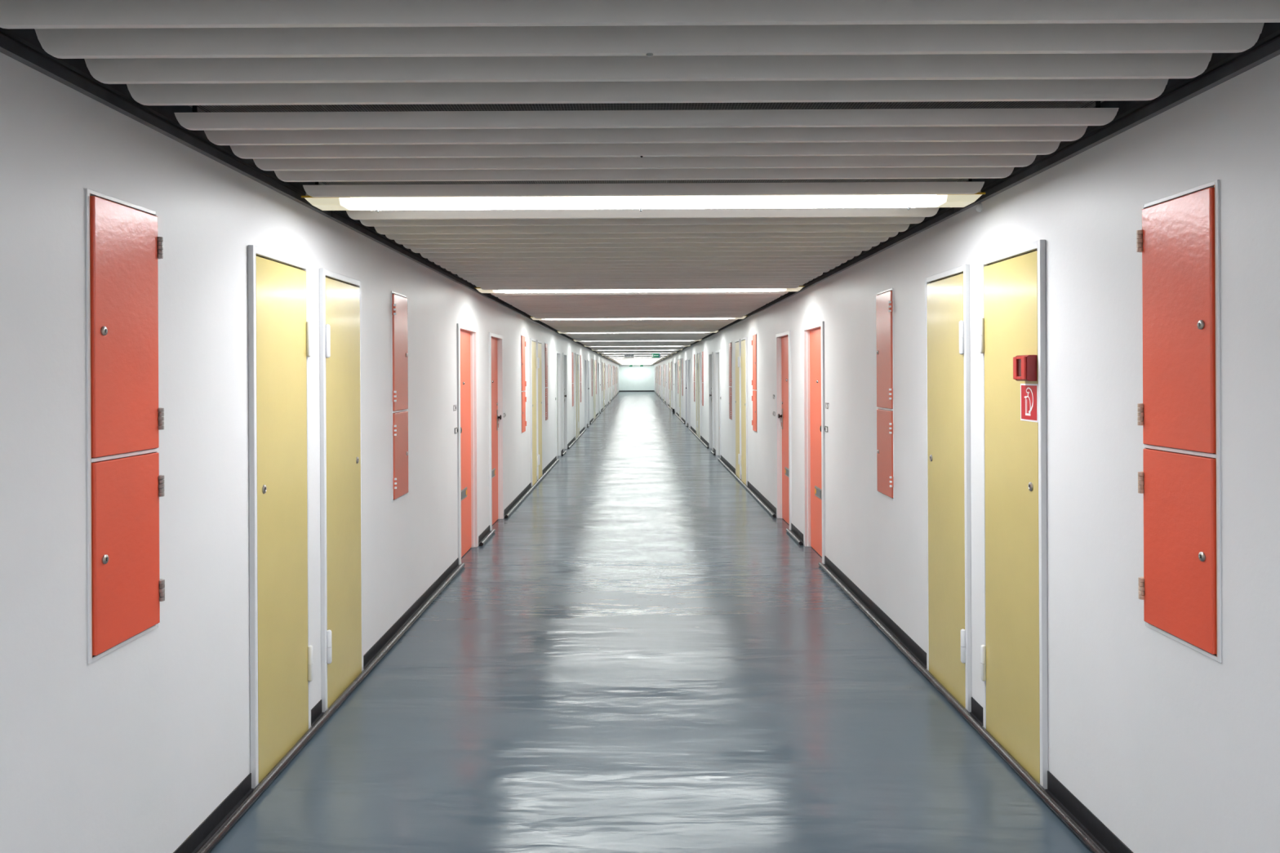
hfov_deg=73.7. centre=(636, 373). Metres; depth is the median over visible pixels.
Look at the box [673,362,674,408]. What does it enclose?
door
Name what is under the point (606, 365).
door
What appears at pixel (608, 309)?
ceiling baffle
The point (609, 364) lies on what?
door
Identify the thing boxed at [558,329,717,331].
ceiling baffle
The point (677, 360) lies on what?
upper cabinet
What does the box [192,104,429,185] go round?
ceiling
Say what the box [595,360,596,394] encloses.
upper cabinet
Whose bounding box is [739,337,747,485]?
door
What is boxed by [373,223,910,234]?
ceiling baffle
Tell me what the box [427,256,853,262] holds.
ceiling baffle
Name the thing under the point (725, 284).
ceiling baffle
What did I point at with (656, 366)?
door
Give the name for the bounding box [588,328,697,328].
ceiling baffle
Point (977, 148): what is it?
ceiling baffle
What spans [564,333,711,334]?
ceiling baffle
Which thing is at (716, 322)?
ceiling baffle
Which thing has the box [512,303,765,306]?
ceiling baffle
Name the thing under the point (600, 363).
door
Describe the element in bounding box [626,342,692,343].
ceiling baffle
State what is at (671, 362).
upper cabinet
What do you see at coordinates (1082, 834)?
trim
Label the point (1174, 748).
wall
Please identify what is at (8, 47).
trim
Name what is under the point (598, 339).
ceiling baffle
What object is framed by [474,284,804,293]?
ceiling lamp
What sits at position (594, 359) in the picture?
door
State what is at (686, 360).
door
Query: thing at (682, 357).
upper cabinet
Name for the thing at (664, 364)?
door
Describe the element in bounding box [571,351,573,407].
upper cabinet
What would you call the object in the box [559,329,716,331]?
ceiling baffle
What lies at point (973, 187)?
ceiling baffle
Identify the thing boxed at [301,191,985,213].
ceiling lamp
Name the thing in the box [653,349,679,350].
ceiling baffle
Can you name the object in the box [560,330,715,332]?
ceiling baffle
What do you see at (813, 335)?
door
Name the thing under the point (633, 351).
ceiling baffle
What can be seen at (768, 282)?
ceiling baffle
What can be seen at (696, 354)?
door
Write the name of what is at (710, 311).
ceiling baffle
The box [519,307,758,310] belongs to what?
ceiling baffle
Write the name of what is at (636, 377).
wall
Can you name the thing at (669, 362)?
door
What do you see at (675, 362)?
door
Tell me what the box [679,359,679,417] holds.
door
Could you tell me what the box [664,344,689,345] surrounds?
ceiling baffle
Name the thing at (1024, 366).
fire alarm box
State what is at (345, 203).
diffuser
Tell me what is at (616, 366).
door
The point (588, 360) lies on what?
door
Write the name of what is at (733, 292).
ceiling baffle
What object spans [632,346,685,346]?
ceiling baffle
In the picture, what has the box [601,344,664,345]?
ceiling baffle
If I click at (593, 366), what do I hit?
door
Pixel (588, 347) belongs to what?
ceiling baffle
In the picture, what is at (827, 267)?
ceiling baffle
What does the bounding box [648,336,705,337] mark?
ceiling baffle
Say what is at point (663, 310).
ceiling baffle
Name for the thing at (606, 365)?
door
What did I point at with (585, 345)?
ceiling baffle
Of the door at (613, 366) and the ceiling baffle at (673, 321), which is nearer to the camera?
the ceiling baffle at (673, 321)
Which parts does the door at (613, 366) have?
frame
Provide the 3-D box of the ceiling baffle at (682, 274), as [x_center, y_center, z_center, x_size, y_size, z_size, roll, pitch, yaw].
[0.029,-0.722,6.205,2.669,0.043,0.036,0,0,0]
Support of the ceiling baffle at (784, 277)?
attached to the ceiling at (194, 107)
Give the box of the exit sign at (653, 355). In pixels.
[651,353,661,357]
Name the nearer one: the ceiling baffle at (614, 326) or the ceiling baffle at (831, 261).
the ceiling baffle at (831, 261)
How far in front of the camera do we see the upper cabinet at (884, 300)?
5.14 m
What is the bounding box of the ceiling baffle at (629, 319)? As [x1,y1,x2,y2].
[539,319,737,320]
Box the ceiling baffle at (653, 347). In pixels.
[653,346,684,347]
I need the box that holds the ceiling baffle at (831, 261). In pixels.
[434,259,847,265]
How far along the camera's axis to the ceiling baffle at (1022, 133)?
2.58 m
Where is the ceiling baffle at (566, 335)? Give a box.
[566,334,637,335]
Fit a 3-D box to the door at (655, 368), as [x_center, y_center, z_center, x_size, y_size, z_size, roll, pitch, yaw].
[1.551,0.566,68.043,0.100,1.967,0.825,0,0,0]
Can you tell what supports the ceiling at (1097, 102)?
attached to the ceiling at (796, 103)
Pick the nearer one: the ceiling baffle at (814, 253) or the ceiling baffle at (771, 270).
the ceiling baffle at (814, 253)
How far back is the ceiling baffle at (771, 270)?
5.96 m
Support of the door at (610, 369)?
in the wall at (131, 748)
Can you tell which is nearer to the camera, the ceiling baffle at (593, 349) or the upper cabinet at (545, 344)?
the upper cabinet at (545, 344)
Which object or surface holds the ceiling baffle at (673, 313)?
attached to the ceiling at (194, 107)
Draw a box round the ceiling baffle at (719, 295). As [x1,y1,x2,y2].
[494,293,784,297]
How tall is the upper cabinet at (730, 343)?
1.252 m
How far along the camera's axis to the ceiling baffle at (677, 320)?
11.51 m
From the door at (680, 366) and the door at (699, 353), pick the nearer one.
the door at (699, 353)
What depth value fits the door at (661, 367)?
50.69 m
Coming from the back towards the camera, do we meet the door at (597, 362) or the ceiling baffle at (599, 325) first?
the door at (597, 362)
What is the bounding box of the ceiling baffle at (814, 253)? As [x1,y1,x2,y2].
[420,250,862,258]
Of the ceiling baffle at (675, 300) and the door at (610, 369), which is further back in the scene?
the door at (610, 369)
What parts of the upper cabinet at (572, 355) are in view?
frame, door, door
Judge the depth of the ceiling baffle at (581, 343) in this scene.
19.91 m
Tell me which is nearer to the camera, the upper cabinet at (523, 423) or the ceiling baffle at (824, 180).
the ceiling baffle at (824, 180)
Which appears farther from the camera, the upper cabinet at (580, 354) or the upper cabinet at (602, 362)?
the upper cabinet at (602, 362)
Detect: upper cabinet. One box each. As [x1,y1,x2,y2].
[85,188,164,663]
[391,290,408,502]
[520,334,526,433]
[544,342,547,421]
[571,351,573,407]
[579,354,581,402]
[591,359,592,396]
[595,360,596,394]
[601,361,603,389]
[668,362,669,389]
[671,361,671,390]
[677,360,678,393]
[681,357,683,396]
[693,353,695,402]
[701,351,703,406]
[728,342,732,420]
[751,333,757,433]
[875,288,894,501]
[1136,179,1222,662]
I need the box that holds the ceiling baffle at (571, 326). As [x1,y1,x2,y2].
[570,326,688,327]
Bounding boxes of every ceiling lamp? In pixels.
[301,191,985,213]
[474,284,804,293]
[529,315,746,320]
[557,329,718,333]
[573,338,702,341]
[583,344,691,346]
[597,351,676,353]
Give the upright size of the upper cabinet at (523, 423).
1.252 m
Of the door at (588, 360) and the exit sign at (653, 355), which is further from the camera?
the exit sign at (653, 355)
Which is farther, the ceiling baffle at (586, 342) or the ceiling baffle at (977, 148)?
the ceiling baffle at (586, 342)
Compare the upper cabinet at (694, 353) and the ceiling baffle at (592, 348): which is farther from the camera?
the ceiling baffle at (592, 348)
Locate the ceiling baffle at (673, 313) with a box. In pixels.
[527,312,749,315]
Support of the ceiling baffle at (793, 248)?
attached to the ceiling at (194, 107)
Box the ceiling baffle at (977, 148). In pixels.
[230,141,1060,158]
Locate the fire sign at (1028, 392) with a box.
[1020,383,1038,422]
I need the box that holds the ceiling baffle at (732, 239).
[394,237,888,244]
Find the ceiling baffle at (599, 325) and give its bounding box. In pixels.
[549,324,726,326]
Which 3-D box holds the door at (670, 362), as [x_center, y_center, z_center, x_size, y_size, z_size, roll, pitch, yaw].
[1.495,0.528,37.297,0.041,2.043,0.540,0,0,0]
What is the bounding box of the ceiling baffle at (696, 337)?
[572,337,703,338]
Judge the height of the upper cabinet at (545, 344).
1.252 m
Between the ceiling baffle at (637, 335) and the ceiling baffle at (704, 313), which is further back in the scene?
the ceiling baffle at (637, 335)
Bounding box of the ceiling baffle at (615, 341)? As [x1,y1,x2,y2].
[614,341,672,342]
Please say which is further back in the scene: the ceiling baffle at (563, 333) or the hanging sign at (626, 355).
the hanging sign at (626, 355)
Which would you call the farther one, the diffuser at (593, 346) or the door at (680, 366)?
the door at (680, 366)
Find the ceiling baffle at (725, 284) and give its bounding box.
[475,283,804,287]
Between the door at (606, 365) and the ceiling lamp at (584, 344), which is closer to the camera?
the ceiling lamp at (584, 344)
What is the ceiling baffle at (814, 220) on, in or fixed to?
attached to the ceiling at (194, 107)
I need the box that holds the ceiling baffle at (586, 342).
[586,342,638,342]
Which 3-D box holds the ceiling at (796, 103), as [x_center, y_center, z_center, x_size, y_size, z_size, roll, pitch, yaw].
[0.027,-1.203,33.050,3.160,0.080,78.100,0,0,0]
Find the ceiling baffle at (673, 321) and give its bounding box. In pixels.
[542,320,733,323]
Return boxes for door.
[248,244,313,788]
[319,268,363,712]
[456,323,478,564]
[488,332,503,530]
[529,337,537,486]
[536,340,542,479]
[555,351,560,458]
[562,352,567,451]
[574,352,577,438]
[577,353,579,435]
[584,359,586,428]
[587,360,589,425]
[592,359,595,419]
[594,359,595,417]
[597,362,599,413]
[600,363,600,411]
[602,362,604,408]
[604,380,604,407]
[605,364,607,404]
[606,364,608,404]
[608,364,610,402]
[609,368,610,401]
[613,365,614,396]
[614,367,615,395]
[616,366,617,394]
[654,368,655,392]
[656,366,657,394]
[657,367,658,395]
[659,365,660,397]
[661,367,662,399]
[663,364,664,401]
[666,364,666,404]
[666,364,667,404]
[669,361,671,408]
[669,362,670,407]
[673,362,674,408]
[675,362,676,413]
[679,358,681,418]
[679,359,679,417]
[684,359,687,424]
[688,358,690,428]
[695,352,697,435]
[697,351,700,438]
[708,351,713,451]
[715,350,720,458]
[734,338,741,479]
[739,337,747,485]
[775,330,791,529]
[802,321,825,564]
[924,264,971,711]
[978,239,1048,789]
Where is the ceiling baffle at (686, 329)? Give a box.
[556,328,719,330]
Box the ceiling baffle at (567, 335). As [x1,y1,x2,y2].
[567,335,630,336]
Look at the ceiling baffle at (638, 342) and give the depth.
19.58 m
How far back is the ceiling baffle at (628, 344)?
20.63 m
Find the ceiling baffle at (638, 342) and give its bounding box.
[638,342,689,342]
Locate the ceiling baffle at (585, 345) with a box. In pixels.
[585,345,628,346]
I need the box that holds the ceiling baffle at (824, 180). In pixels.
[318,178,968,184]
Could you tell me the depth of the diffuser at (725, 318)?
11.02 m
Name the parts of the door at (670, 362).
frame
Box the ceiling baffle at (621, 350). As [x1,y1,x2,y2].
[621,350,650,351]
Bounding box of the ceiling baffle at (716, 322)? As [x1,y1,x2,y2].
[543,321,732,323]
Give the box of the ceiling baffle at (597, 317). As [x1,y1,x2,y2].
[534,316,742,318]
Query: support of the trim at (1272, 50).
attached to the wall at (1174, 748)
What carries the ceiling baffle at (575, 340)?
attached to the ceiling at (194, 107)
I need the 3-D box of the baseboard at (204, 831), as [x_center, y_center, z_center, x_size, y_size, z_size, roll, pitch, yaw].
[-1.431,1.527,33.000,0.016,0.074,78.000,0,0,0]
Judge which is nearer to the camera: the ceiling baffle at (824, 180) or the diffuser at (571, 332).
the ceiling baffle at (824, 180)
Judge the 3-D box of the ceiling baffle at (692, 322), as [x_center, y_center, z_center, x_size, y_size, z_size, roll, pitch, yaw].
[0.029,-0.737,12.088,2.687,0.074,0.036,0,0,0]
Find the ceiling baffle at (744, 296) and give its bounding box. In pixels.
[497,295,780,299]
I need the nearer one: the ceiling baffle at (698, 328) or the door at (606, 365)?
the ceiling baffle at (698, 328)
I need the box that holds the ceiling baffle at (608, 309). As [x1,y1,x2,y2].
[520,309,755,311]
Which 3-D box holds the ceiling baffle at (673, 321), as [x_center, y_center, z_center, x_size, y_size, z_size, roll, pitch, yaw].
[0.029,-0.722,11.760,2.669,0.043,0.036,0,0,0]
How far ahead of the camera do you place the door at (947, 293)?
4.08 m
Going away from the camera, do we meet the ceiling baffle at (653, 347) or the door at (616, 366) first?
the ceiling baffle at (653, 347)
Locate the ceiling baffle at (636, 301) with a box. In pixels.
[506,301,771,303]
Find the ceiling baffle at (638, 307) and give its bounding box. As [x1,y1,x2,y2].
[516,306,760,309]
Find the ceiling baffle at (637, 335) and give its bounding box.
[637,334,707,335]
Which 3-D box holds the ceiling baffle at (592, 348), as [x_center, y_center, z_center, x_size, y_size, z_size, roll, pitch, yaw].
[0.029,-0.737,24.556,2.687,0.074,0.036,0,0,0]
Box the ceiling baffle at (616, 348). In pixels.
[616,348,648,349]
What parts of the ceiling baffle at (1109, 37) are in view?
screw cap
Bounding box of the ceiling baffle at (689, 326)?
[552,326,723,328]
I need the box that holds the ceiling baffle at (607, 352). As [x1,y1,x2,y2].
[607,351,631,352]
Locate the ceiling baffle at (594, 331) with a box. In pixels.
[561,331,714,333]
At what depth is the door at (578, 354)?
21.02 m
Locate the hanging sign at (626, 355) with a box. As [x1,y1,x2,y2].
[624,353,634,357]
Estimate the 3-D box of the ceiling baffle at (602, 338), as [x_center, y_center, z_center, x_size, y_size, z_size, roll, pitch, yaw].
[0.029,-0.737,17.220,2.687,0.074,0.036,0,0,0]
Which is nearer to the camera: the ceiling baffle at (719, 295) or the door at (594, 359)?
the ceiling baffle at (719, 295)
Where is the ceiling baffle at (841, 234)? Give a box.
[385,231,898,239]
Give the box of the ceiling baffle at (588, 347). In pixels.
[588,346,616,347]
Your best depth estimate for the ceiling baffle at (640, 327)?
13.30 m
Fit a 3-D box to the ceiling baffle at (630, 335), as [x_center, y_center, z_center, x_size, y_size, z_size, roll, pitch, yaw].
[0.029,-0.737,16.166,2.687,0.074,0.036,0,0,0]
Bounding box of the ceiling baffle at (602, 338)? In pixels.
[601,337,667,338]
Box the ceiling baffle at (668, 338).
[573,337,702,339]
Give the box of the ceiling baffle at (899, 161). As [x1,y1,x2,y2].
[253,155,1036,170]
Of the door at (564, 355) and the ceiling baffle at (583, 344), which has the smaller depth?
the door at (564, 355)
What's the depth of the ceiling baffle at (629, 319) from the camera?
11.34 m
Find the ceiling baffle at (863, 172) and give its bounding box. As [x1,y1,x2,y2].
[274,167,1013,182]
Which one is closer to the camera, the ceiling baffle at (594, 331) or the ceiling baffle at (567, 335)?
the ceiling baffle at (594, 331)
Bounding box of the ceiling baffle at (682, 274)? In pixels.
[457,272,822,277]
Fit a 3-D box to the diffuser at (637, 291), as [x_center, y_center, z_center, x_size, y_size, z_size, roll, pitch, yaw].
[0.029,-0.715,7.330,2.320,0.030,0.152,0,0,0]
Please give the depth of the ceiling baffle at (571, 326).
12.97 m
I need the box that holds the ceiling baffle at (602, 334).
[601,333,709,334]
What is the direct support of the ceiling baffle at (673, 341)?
attached to the ceiling at (194, 107)
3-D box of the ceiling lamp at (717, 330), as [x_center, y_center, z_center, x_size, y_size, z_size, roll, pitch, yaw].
[0.029,-0.740,14.830,2.804,0.080,0.168,0,0,0]
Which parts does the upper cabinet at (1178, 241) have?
door, door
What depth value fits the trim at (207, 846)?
3.76 m
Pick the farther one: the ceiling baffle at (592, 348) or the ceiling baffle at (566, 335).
the ceiling baffle at (592, 348)
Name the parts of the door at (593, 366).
frame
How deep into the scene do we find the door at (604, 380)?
38.27 m
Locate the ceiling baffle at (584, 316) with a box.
[533,315,743,317]
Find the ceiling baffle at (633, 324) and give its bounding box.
[547,324,728,325]
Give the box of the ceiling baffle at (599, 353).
[599,352,629,353]
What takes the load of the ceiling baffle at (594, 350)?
attached to the ceiling at (194, 107)
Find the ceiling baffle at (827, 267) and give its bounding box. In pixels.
[445,266,835,271]
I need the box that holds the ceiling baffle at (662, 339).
[662,338,700,339]
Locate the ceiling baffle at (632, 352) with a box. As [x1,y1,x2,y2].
[631,351,666,352]
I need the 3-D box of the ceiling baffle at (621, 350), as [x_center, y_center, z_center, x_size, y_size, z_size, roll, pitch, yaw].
[0.029,-0.737,26.525,2.687,0.074,0.036,0,0,0]
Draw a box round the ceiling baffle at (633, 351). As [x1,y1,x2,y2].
[633,351,671,351]
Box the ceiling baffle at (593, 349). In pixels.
[593,349,623,350]
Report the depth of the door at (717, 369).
16.08 m
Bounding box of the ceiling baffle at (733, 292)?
[490,291,788,295]
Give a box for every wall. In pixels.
[0,28,618,852]
[618,364,653,390]
[653,22,1279,852]
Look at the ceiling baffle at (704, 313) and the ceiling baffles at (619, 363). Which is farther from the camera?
the ceiling baffles at (619, 363)
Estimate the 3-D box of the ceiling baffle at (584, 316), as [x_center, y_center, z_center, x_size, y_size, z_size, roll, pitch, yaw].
[0.029,-0.737,10.611,2.687,0.074,0.036,0,0,0]
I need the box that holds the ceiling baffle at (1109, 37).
[34,22,1264,58]
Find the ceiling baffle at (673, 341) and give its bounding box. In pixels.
[579,341,695,342]
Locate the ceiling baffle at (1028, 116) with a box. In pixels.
[174,107,1119,130]
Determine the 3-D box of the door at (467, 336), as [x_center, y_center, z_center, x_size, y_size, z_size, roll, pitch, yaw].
[-1.479,0.581,7.303,0.100,1.967,0.825,0,0,0]
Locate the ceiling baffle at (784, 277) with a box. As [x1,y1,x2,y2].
[462,275,817,279]
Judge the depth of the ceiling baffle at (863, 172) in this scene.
3.07 m
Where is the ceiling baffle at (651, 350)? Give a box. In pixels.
[650,350,679,351]
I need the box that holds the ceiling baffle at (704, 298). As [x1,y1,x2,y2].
[502,297,777,301]
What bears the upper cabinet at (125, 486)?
attached to the wall at (131, 748)
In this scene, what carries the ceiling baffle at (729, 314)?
attached to the ceiling at (194, 107)
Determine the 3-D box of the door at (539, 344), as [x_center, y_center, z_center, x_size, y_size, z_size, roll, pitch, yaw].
[-1.424,0.543,12.638,0.041,2.043,0.540,0,0,0]
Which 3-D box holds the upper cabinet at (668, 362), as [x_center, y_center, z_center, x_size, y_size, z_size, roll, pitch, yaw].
[1.501,0.124,39.054,0.026,1.252,0.331,0,0,0]
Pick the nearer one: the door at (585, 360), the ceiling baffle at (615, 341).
the ceiling baffle at (615, 341)
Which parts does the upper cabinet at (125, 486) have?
door, door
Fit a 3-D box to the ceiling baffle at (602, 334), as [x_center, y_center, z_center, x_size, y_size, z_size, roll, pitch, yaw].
[0.029,-0.722,15.510,2.669,0.043,0.036,0,0,0]
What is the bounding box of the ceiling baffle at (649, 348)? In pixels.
[648,348,681,349]
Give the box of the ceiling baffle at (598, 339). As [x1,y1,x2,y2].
[598,338,662,339]
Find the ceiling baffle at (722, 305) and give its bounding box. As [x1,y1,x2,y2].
[515,305,763,307]
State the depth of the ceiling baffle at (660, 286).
7.09 m
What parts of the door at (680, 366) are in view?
frame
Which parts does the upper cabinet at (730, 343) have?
door, door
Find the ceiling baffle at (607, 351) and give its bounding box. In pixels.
[607,351,633,351]
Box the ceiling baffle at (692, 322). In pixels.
[545,322,731,324]
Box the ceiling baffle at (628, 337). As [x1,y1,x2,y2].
[627,337,696,337]
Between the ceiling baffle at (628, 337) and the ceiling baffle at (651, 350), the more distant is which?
the ceiling baffle at (651, 350)
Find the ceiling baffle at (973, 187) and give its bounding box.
[302,181,984,197]
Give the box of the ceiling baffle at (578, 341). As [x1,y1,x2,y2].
[577,341,614,342]
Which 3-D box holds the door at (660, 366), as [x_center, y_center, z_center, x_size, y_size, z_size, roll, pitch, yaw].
[1.495,0.528,54.237,0.041,2.043,0.540,0,0,0]
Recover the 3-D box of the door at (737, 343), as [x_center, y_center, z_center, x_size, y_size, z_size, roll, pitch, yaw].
[1.495,0.528,12.603,0.041,2.043,0.540,0,0,0]
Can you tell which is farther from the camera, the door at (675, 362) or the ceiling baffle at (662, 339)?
the door at (675, 362)
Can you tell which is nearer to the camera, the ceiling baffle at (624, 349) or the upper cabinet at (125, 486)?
the upper cabinet at (125, 486)
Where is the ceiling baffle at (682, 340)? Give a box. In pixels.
[576,339,698,341]
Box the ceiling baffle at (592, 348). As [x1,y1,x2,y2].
[591,348,616,349]
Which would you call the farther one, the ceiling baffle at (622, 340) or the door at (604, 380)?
the door at (604, 380)
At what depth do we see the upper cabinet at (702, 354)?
19.28 m
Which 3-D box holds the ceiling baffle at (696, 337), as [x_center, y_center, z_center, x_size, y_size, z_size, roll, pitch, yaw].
[0.029,-0.737,17.056,2.687,0.074,0.036,0,0,0]
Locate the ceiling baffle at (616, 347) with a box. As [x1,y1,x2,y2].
[616,346,653,347]
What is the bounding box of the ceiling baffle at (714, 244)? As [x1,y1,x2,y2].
[402,241,879,248]
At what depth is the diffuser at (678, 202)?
3.52 m
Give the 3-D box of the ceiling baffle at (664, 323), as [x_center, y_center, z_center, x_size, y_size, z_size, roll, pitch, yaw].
[0.029,-0.737,12.252,2.687,0.074,0.036,0,0,0]
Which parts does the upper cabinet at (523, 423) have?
door, door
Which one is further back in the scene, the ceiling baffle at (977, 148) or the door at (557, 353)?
the door at (557, 353)
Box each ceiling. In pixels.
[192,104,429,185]
[346,101,939,184]
[851,100,1100,182]
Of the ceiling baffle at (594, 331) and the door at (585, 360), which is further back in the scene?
the door at (585, 360)
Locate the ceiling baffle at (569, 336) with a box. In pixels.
[568,336,648,337]
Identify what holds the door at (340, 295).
in the wall at (131, 748)
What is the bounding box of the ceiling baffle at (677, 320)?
[540,320,735,321]
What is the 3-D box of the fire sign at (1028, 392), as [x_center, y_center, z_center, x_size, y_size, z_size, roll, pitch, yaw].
[1.492,0.112,3.241,0.002,0.143,0.143,0,0,0]
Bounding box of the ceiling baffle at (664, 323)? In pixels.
[546,323,729,324]
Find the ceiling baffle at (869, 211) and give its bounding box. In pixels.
[346,207,939,219]
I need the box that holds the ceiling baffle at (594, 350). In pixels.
[594,350,621,351]
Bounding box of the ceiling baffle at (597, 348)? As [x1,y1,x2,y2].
[596,347,646,348]
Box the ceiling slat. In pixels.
[188,100,1104,112]
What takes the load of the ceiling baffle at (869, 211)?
attached to the ceiling at (194, 107)
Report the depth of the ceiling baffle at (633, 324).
12.41 m
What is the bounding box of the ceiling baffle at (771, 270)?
[450,269,830,274]
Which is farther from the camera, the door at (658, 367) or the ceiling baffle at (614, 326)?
the door at (658, 367)
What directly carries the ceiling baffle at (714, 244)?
attached to the ceiling at (194, 107)
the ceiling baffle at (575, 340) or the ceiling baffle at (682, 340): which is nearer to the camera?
the ceiling baffle at (575, 340)
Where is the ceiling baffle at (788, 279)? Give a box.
[466,278,813,282]
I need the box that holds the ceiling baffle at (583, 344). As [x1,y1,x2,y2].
[582,343,627,344]
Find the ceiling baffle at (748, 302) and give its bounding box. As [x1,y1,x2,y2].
[509,302,768,305]
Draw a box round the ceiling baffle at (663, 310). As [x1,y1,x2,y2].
[522,310,754,312]
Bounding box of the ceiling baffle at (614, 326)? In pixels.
[551,325,724,327]
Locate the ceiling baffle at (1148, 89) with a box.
[126,78,1168,105]
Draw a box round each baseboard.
[173,391,619,852]
[618,390,653,391]
[653,391,1133,852]
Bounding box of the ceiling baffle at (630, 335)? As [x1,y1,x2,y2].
[630,335,706,336]
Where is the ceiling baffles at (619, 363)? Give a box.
[618,363,653,364]
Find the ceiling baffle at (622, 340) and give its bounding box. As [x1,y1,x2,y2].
[622,339,682,340]
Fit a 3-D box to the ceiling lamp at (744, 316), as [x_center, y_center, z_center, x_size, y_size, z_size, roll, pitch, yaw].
[0.029,-0.735,11.080,2.804,0.091,0.168,0,0,0]
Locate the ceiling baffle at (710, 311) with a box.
[525,311,751,313]
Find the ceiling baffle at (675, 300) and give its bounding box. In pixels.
[504,299,773,302]
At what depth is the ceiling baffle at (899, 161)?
2.90 m
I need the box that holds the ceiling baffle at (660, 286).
[480,285,799,289]
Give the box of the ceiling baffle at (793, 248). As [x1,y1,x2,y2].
[410,246,871,253]
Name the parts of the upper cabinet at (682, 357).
frame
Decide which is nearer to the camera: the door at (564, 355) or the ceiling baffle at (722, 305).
the ceiling baffle at (722, 305)
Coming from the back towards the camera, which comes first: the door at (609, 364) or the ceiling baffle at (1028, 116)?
the door at (609, 364)
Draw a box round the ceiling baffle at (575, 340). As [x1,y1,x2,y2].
[575,339,622,340]
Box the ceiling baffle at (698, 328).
[555,328,719,329]
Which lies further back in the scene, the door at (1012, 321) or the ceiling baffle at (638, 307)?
the ceiling baffle at (638, 307)
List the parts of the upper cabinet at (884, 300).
door, door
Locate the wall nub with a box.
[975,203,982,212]
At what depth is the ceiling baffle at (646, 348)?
24.06 m
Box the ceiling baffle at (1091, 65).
[84,53,1212,84]
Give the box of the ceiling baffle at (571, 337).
[570,337,627,337]
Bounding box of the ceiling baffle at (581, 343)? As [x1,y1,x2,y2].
[581,342,626,343]
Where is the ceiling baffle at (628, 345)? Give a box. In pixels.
[628,345,670,346]
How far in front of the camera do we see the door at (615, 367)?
58.47 m
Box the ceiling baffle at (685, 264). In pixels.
[440,263,840,268]
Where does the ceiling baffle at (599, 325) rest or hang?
attached to the ceiling at (194, 107)
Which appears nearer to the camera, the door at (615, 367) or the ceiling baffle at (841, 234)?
the ceiling baffle at (841, 234)
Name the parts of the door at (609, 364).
frame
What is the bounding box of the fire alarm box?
[1013,355,1036,381]
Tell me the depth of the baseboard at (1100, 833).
3.80 m
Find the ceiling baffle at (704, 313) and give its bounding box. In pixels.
[530,313,747,315]
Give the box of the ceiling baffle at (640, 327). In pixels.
[554,327,721,328]
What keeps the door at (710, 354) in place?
in the wall at (1174, 748)
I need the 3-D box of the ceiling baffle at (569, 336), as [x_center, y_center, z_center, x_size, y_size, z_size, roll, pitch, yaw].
[0.029,-0.722,16.400,2.669,0.043,0.036,0,0,0]
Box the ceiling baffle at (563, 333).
[563,333,675,333]
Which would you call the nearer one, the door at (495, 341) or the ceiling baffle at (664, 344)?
the door at (495, 341)
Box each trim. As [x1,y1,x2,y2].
[0,26,619,364]
[195,391,619,852]
[654,29,1279,364]
[654,392,1106,852]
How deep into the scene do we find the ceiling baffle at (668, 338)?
17.45 m
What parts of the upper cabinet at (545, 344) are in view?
door, door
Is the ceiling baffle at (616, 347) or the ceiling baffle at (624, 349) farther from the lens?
the ceiling baffle at (624, 349)
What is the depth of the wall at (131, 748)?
2.68 m
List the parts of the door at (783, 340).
plate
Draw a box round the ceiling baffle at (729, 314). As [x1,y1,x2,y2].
[531,314,746,316]
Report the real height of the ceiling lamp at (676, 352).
0.080 m
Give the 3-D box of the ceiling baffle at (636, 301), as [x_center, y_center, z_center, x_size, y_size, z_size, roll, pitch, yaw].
[0.029,-0.737,8.502,2.687,0.074,0.036,0,0,0]
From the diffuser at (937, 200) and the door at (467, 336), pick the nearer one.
the diffuser at (937, 200)
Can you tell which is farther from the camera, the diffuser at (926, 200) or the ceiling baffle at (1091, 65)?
the diffuser at (926, 200)
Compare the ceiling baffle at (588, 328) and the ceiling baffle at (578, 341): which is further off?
the ceiling baffle at (578, 341)
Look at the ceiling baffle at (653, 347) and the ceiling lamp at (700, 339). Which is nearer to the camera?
the ceiling lamp at (700, 339)
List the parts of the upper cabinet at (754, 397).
door, door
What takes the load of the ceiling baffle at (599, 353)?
attached to the ceiling at (194, 107)
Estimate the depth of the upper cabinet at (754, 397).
10.79 m
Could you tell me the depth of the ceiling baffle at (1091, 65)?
2.02 m
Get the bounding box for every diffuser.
[338,197,359,210]
[350,197,370,210]
[360,195,925,210]
[503,288,776,293]
[548,317,728,319]
[571,332,704,333]
[592,346,632,346]
[607,340,690,341]
[629,352,666,353]
[915,194,936,207]
[926,194,947,207]
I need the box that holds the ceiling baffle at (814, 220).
[360,217,924,226]
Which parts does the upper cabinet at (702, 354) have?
door, door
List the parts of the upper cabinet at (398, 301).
door, door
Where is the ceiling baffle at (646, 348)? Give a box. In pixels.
[646,347,679,348]
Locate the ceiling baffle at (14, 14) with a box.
[0,0,1279,28]
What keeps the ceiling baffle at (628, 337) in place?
attached to the ceiling at (194, 107)
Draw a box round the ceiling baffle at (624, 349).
[623,349,653,350]
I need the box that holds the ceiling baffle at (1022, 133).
[204,125,1087,145]
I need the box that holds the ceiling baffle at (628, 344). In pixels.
[627,343,674,344]
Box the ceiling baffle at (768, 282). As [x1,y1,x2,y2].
[471,280,808,284]
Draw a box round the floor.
[209,391,1092,852]
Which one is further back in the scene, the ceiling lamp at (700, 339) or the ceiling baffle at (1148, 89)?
the ceiling lamp at (700, 339)
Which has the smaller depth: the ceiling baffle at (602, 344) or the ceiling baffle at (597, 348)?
the ceiling baffle at (602, 344)

